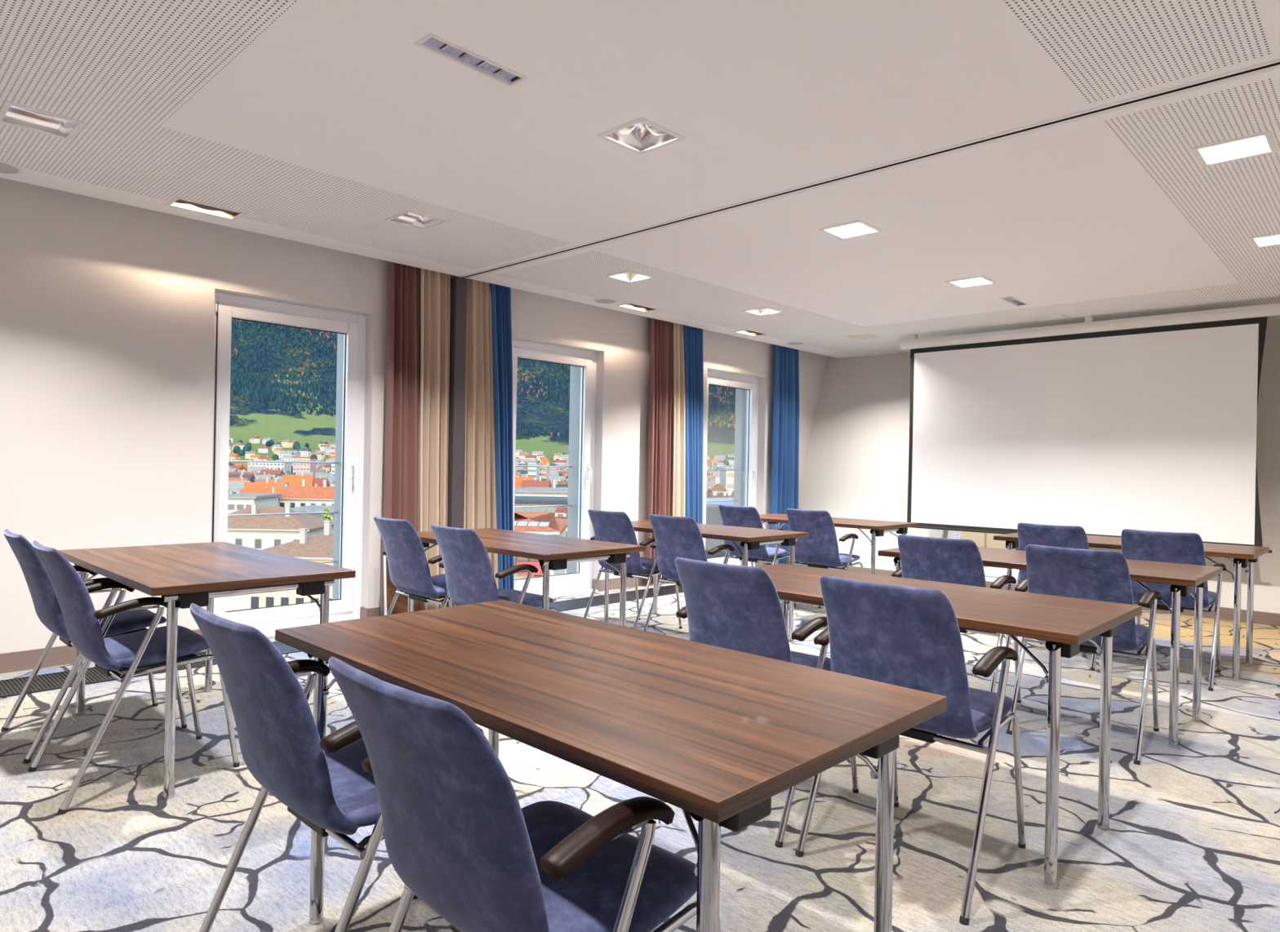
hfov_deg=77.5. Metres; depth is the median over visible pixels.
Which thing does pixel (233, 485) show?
house
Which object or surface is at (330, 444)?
house
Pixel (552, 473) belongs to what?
house
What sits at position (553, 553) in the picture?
folding table
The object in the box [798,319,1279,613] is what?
wall
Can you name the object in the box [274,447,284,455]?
house
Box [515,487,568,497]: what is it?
industrial hall
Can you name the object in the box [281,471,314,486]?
house
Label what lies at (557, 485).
house
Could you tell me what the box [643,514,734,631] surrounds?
chair
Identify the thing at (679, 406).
curtain
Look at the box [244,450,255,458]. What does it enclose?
house
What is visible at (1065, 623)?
folding table
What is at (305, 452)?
house
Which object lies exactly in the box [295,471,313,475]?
house
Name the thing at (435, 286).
curtain
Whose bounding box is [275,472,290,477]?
house
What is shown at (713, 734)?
folding table
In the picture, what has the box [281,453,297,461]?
house
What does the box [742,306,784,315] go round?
recessed light
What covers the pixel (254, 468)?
house
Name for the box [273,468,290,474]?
house
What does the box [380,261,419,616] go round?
curtain
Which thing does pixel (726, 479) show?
apartment building
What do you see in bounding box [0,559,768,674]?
baseboard
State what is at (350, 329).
window
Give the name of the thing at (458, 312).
curtain
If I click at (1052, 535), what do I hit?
chair
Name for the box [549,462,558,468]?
house
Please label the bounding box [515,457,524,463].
house
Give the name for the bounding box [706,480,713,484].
house
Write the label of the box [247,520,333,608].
house
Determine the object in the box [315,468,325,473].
house
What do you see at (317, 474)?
house
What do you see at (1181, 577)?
folding table
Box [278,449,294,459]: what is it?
house
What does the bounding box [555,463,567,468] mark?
house
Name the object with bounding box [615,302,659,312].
recessed light
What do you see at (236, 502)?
house
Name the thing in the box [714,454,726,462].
house
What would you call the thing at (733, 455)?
house
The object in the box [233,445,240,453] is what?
tree
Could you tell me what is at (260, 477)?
house
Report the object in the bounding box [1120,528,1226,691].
chair
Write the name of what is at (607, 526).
chair
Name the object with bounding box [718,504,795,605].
chair
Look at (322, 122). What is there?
ceiling
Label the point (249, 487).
house
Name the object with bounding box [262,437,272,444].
house
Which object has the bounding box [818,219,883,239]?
recessed light
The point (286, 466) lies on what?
apartment building
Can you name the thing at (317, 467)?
house
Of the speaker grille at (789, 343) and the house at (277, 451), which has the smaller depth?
the speaker grille at (789, 343)
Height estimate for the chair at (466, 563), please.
0.865 m
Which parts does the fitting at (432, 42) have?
cross blade, cross blade, cross blade, cross blade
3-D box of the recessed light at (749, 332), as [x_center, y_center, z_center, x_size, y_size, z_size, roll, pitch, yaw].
[1.168,-1.459,8.380,0.200,0.128,0.376,1,0,44]
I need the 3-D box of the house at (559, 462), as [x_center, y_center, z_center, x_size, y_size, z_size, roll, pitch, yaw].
[-79.493,-2.235,805.017,11.685,9.703,7.660,1,0,-6]
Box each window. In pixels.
[209,291,366,636]
[511,338,598,597]
[704,369,758,566]
[944,530,1018,584]
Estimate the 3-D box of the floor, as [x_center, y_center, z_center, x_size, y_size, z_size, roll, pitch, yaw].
[0.625,1.186,4.437,6.310,0.001,9.900,1,0,44]
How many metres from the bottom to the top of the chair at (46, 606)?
0.865 m
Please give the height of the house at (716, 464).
9.863 m
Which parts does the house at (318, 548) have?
house pane, house pane, house pane, house pane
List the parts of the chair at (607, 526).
leg, backrest, leg, armrest, seat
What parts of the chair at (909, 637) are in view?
leg, armrest, backrest, leg, seat, armrest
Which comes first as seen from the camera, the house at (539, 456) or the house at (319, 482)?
the house at (319, 482)
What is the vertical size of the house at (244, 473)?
13.975 m
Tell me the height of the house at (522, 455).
10.029 m
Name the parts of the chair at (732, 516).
backrest, leg, seat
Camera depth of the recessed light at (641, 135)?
3.52 m
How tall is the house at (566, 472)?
9.947 m
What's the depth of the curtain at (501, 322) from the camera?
6.47 m
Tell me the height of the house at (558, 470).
10.656 m
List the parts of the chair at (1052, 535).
leg, backrest, leg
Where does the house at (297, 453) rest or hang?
on the hills
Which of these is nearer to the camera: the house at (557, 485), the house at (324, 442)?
the house at (557, 485)
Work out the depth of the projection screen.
7.12 m
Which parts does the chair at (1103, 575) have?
leg, armrest, backrest, seat, leg, armrest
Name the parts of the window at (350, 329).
guard rail, guard rail, guard rail, handle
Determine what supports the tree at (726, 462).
on the hills
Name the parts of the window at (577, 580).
guard rail, guard rail, handle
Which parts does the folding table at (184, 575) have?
leg, leg, leg, leg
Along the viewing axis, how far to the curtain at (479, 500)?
6.35 m
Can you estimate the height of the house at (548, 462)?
8.195 m
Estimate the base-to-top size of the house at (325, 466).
10.454 m
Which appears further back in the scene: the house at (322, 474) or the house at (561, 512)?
the house at (322, 474)
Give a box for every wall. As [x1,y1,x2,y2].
[0,177,828,653]
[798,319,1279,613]
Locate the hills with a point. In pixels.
(247, 419)
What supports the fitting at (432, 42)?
attached to the ceiling
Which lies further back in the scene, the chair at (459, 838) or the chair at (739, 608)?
the chair at (739, 608)
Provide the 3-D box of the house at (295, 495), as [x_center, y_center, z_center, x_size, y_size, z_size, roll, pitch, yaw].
[-66.909,11.566,171.437,17.968,17.207,13.120,1,0,-2]
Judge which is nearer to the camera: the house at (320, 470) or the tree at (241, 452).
the house at (320, 470)
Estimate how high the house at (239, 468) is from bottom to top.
9.911 m
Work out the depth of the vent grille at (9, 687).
4.13 m
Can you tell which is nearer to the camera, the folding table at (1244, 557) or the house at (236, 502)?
the folding table at (1244, 557)
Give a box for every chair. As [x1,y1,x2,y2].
[0,528,186,764]
[27,540,239,814]
[190,603,417,931]
[328,657,720,931]
[373,516,452,614]
[430,524,558,612]
[583,509,682,628]
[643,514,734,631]
[674,557,858,848]
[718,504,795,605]
[780,508,863,608]
[795,575,1025,924]
[891,534,1021,702]
[1005,522,1096,671]
[1006,544,1162,764]
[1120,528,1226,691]
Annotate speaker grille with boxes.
[0,162,18,173]
[595,299,616,303]
[787,342,804,344]
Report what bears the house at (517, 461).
on the hills
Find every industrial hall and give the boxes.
[514,496,568,513]
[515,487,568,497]
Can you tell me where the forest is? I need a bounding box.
[230,319,735,436]
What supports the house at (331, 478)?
on the hills
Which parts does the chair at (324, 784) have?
leg, backrest, armrest, armrest, seat, leg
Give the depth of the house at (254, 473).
466.88 m
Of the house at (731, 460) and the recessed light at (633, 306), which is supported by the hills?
the house at (731, 460)
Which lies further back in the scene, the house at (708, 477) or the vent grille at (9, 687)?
the house at (708, 477)
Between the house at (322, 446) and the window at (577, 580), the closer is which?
the window at (577, 580)
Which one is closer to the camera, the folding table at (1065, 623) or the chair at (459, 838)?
the chair at (459, 838)
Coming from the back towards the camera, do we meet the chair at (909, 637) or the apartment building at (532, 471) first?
the apartment building at (532, 471)
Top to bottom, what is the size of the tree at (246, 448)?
9.161 m
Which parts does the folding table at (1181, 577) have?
leg, leg, leg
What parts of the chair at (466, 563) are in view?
armrest, backrest, armrest, leg, seat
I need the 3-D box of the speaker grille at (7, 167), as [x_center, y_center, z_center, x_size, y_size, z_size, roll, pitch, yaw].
[-3.182,-1.483,3.941,0.183,0.004,0.183,1,0,30]
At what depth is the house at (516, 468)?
680.06 m
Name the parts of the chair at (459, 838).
leg, armrest, backrest, armrest, seat, leg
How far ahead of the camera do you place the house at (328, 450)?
828.36 m
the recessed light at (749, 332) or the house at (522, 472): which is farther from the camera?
the house at (522, 472)
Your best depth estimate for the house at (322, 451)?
803.85 m
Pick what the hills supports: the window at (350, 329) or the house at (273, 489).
the house at (273, 489)
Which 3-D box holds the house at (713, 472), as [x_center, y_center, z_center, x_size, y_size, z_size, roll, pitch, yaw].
[67.024,8.459,673.265,11.771,10.315,8.143,1,0,2]
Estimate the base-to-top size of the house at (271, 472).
10.812 m
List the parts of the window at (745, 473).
guard rail, guard rail, handle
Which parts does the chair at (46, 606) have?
backrest, leg, leg, armrest, armrest, seat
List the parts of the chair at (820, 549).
backrest, armrest, seat, leg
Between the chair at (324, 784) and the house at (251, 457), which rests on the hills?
the house at (251, 457)
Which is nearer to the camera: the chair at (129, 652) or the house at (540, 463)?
the chair at (129, 652)
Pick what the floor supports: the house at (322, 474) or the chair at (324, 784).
the chair at (324, 784)
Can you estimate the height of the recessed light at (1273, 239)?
0.100 m
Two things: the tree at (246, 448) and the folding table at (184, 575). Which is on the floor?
the folding table at (184, 575)
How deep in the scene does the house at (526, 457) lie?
832.41 m
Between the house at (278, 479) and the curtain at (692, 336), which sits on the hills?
the house at (278, 479)
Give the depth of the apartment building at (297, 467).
540.73 m
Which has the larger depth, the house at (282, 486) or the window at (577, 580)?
the house at (282, 486)
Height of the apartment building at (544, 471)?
18.747 m
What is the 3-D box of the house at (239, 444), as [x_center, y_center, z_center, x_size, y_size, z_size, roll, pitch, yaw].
[-411.810,-20.444,819.208,9.861,8.817,6.961,1,0,28]
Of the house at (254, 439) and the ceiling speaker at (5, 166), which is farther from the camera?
the house at (254, 439)
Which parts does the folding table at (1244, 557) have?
leg, leg, leg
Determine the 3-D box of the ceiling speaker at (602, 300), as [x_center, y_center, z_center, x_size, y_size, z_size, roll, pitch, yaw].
[-0.298,-1.426,6.896,0.216,0.006,0.216,1,0,44]
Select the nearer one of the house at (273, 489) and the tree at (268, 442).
the house at (273, 489)
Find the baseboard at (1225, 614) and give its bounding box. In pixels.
[785,559,1279,626]
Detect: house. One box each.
[226,504,333,611]
[227,493,281,514]
[228,452,239,459]
[228,463,245,471]
[228,466,238,472]
[228,469,255,479]
[228,471,255,482]
[228,474,248,480]
[228,477,250,491]
[229,435,233,443]
[232,441,244,449]
[237,469,257,475]
[243,477,279,493]
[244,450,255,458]
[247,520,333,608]
[248,464,266,475]
[249,435,259,443]
[249,454,261,460]
[253,472,272,479]
[253,476,262,481]
[255,477,288,488]
[257,445,268,453]
[258,455,272,461]
[258,467,284,475]
[261,487,278,493]
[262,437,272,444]
[262,475,281,481]
[262,484,287,493]
[271,444,283,451]
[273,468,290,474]
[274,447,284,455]
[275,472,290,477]
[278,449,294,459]
[278,479,334,507]
[280,439,292,448]
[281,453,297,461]
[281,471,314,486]
[289,449,301,457]
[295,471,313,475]
[297,447,311,457]
[311,451,324,460]
[313,474,329,486]
[315,449,325,457]
[315,463,322,469]
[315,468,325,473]
[315,471,324,478]
[316,463,329,473]
[316,471,334,478]
[318,440,328,448]
[320,444,329,450]
[320,473,334,486]
[323,445,335,454]
[324,458,334,462]
[328,442,335,448]
[513,511,567,579]
[515,448,522,457]
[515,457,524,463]
[515,458,520,463]
[515,466,523,471]
[515,471,520,476]
[515,473,533,481]
[515,478,525,487]
[516,468,528,475]
[519,452,529,460]
[520,475,551,488]
[524,454,536,461]
[524,459,535,462]
[524,480,568,488]
[531,451,543,458]
[537,453,545,460]
[538,461,546,465]
[540,457,548,462]
[541,460,550,467]
[548,469,558,475]
[548,474,564,482]
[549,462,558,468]
[549,468,564,471]
[553,453,562,460]
[553,506,567,573]
[555,458,567,464]
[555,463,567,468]
[555,484,568,487]
[557,470,568,475]
[559,453,568,460]
[706,458,718,468]
[706,474,719,479]
[706,476,728,497]
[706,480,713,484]
[706,484,714,489]
[712,471,719,474]
[713,461,724,468]
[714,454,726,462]
[725,453,734,459]
[726,457,734,465]
[728,489,733,497]
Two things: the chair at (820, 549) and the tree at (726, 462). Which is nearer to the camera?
the chair at (820, 549)
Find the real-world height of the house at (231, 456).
10.599 m
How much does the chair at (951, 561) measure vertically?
0.865 m
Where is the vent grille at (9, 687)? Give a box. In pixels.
[0,653,215,696]
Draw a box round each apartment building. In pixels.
[247,460,291,474]
[290,505,333,521]
[293,457,316,478]
[331,463,334,473]
[527,461,540,479]
[538,465,550,480]
[718,467,733,497]
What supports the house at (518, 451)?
on the hills
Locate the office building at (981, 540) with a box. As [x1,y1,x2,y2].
[960,531,1018,572]
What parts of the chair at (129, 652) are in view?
backrest, leg, armrest, leg, armrest, seat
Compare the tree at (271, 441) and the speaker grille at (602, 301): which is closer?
the speaker grille at (602, 301)
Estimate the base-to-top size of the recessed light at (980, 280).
0.100 m
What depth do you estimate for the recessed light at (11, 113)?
3.46 m
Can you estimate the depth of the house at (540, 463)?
769.66 m
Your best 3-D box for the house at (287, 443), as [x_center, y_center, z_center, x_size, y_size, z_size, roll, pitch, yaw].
[-387.312,-24.978,875.668,9.376,9.770,7.713,1,0,14]
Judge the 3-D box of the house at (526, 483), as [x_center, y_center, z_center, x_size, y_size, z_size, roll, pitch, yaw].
[-42.984,12.476,331.059,11.673,16.721,8.422,1,0,9]
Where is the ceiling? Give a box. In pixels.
[0,0,1279,358]
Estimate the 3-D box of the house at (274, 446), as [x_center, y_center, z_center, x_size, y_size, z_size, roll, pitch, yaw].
[-375.683,-18.818,827.288,8.823,8.848,6.985,1,0,13]
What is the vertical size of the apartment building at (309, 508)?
12.904 m
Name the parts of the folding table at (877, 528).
leg, leg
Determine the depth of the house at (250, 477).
364.01 m
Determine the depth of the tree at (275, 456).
743.62 m
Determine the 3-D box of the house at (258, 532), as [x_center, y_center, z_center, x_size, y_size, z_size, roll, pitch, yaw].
[-52.064,12.839,110.933,16.038,15.241,12.120,1,0,-3]
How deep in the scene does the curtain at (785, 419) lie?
9.42 m
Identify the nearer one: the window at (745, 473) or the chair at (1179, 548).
the chair at (1179, 548)
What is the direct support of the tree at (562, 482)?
on the hills
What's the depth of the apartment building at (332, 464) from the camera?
500.46 m
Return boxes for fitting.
[415,32,527,87]
[999,296,1029,306]
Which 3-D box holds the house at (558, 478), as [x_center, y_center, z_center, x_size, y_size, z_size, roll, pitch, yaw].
[-58.876,10.390,557.046,11.470,8.895,7.023,1,0,-14]
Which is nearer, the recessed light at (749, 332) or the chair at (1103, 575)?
the chair at (1103, 575)
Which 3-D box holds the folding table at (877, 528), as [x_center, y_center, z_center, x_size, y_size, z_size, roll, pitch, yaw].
[1.571,0.834,6.947,1.430,0.740,0.708,1,0,44]
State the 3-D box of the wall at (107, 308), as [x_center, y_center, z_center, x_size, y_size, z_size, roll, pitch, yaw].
[-1.250,-0.326,6.750,0.360,2.950,11.000,1,0,44]
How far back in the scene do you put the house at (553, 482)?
202.40 m
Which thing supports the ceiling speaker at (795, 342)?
attached to the ceiling
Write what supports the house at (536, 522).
on the hills
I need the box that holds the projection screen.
[899,302,1279,553]
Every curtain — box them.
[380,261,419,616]
[418,268,450,609]
[462,278,498,589]
[489,283,514,589]
[644,318,673,585]
[671,322,685,581]
[683,324,703,524]
[768,344,799,564]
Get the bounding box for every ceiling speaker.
[0,160,22,173]
[593,297,617,303]
[786,341,805,344]
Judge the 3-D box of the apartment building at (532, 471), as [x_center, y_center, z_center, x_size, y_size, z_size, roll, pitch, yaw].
[-58.272,7.908,436.000,5.473,21.077,12.000,1,0,0]
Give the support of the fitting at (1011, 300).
attached to the ceiling
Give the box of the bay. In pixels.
[705,497,733,558]
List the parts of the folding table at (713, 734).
leg, leg, leg, leg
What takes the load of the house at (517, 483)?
on the hills
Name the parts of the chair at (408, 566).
leg, armrest, seat, leg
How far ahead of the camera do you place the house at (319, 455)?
774.19 m
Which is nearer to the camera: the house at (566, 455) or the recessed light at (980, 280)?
the recessed light at (980, 280)
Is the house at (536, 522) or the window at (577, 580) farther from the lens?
the house at (536, 522)
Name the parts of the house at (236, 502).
house pane, house pane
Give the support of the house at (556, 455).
on the hills
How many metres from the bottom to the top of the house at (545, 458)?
8.003 m
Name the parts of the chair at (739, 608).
armrest, backrest, leg, armrest, seat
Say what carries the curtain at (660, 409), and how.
hanging from the ceiling
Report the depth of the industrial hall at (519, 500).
134.50 m
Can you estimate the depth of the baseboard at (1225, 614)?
6.58 m
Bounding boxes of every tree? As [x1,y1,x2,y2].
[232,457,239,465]
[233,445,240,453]
[238,449,244,456]
[241,459,248,471]
[242,445,249,454]
[245,443,251,451]
[265,440,271,447]
[269,439,274,445]
[272,453,279,461]
[293,440,299,449]
[320,506,333,521]
[557,480,566,484]
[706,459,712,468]
[723,459,728,466]
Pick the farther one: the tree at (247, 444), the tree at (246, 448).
the tree at (247, 444)
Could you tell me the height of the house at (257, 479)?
11.773 m
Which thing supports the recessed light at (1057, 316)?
in the ceiling
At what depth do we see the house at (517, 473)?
575.33 m
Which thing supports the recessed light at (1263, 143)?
in the ceiling
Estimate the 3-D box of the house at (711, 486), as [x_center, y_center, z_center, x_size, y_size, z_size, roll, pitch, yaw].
[26.260,14.144,336.344,10.087,16.090,7.959,1,0,-8]
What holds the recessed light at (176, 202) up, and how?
attached to the ceiling
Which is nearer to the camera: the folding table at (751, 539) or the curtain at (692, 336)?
the folding table at (751, 539)
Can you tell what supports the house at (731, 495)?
on the hills
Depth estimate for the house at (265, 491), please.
256.93 m
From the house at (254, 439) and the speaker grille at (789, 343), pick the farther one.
the house at (254, 439)
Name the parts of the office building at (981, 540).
house pane, house pane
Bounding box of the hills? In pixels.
[229,320,735,468]
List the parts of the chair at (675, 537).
leg, armrest, backrest, armrest, leg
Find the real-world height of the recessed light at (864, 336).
0.100 m
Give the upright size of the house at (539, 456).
7.968 m
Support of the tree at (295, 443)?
on the hills
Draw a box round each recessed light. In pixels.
[0,100,85,140]
[384,209,449,231]
[596,116,685,155]
[604,270,655,283]
[615,302,659,312]
[733,328,768,336]
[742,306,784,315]
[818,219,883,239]
[844,333,879,340]
[946,275,996,288]
[1028,313,1070,321]
[1191,130,1278,167]
[1248,232,1279,248]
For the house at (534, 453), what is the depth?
883.07 m
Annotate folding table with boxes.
[57,542,355,799]
[275,600,946,931]
[408,528,645,626]
[591,520,809,640]
[679,563,1142,889]
[741,513,918,574]
[877,546,1222,748]
[993,533,1269,680]
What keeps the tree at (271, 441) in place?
on the hills
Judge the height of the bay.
3.720 m
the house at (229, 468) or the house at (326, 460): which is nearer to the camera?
the house at (229, 468)
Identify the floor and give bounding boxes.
[0,582,1279,931]
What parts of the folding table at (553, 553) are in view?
leg, leg, leg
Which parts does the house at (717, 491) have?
dormer pane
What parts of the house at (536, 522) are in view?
house pane, house pane, balcony panel, house pane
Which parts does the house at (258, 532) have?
house pane, house pane, house pane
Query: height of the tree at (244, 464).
12.253 m
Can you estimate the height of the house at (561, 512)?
16.285 m
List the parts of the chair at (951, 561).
armrest, backrest, leg, armrest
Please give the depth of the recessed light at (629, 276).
6.08 m
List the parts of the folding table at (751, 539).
leg, leg, leg, leg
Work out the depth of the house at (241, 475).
351.26 m
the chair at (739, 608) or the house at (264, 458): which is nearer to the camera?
the chair at (739, 608)
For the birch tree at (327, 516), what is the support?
on the hills
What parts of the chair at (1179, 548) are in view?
backrest, seat, leg, armrest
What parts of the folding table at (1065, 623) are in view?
leg, leg, leg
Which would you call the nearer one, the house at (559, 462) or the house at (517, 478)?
the house at (517, 478)
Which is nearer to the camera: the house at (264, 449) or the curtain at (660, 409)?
the curtain at (660, 409)
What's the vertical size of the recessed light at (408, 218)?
0.100 m
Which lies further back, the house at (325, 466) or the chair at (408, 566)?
the house at (325, 466)
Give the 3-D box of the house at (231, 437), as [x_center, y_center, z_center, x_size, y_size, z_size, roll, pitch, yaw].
[-452.985,-29.863,875.585,10.260,9.653,7.621,1,0,16]
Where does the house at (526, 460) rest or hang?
on the hills
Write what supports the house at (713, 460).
on the hills
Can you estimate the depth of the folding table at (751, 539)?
5.45 m
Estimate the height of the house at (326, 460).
9.953 m

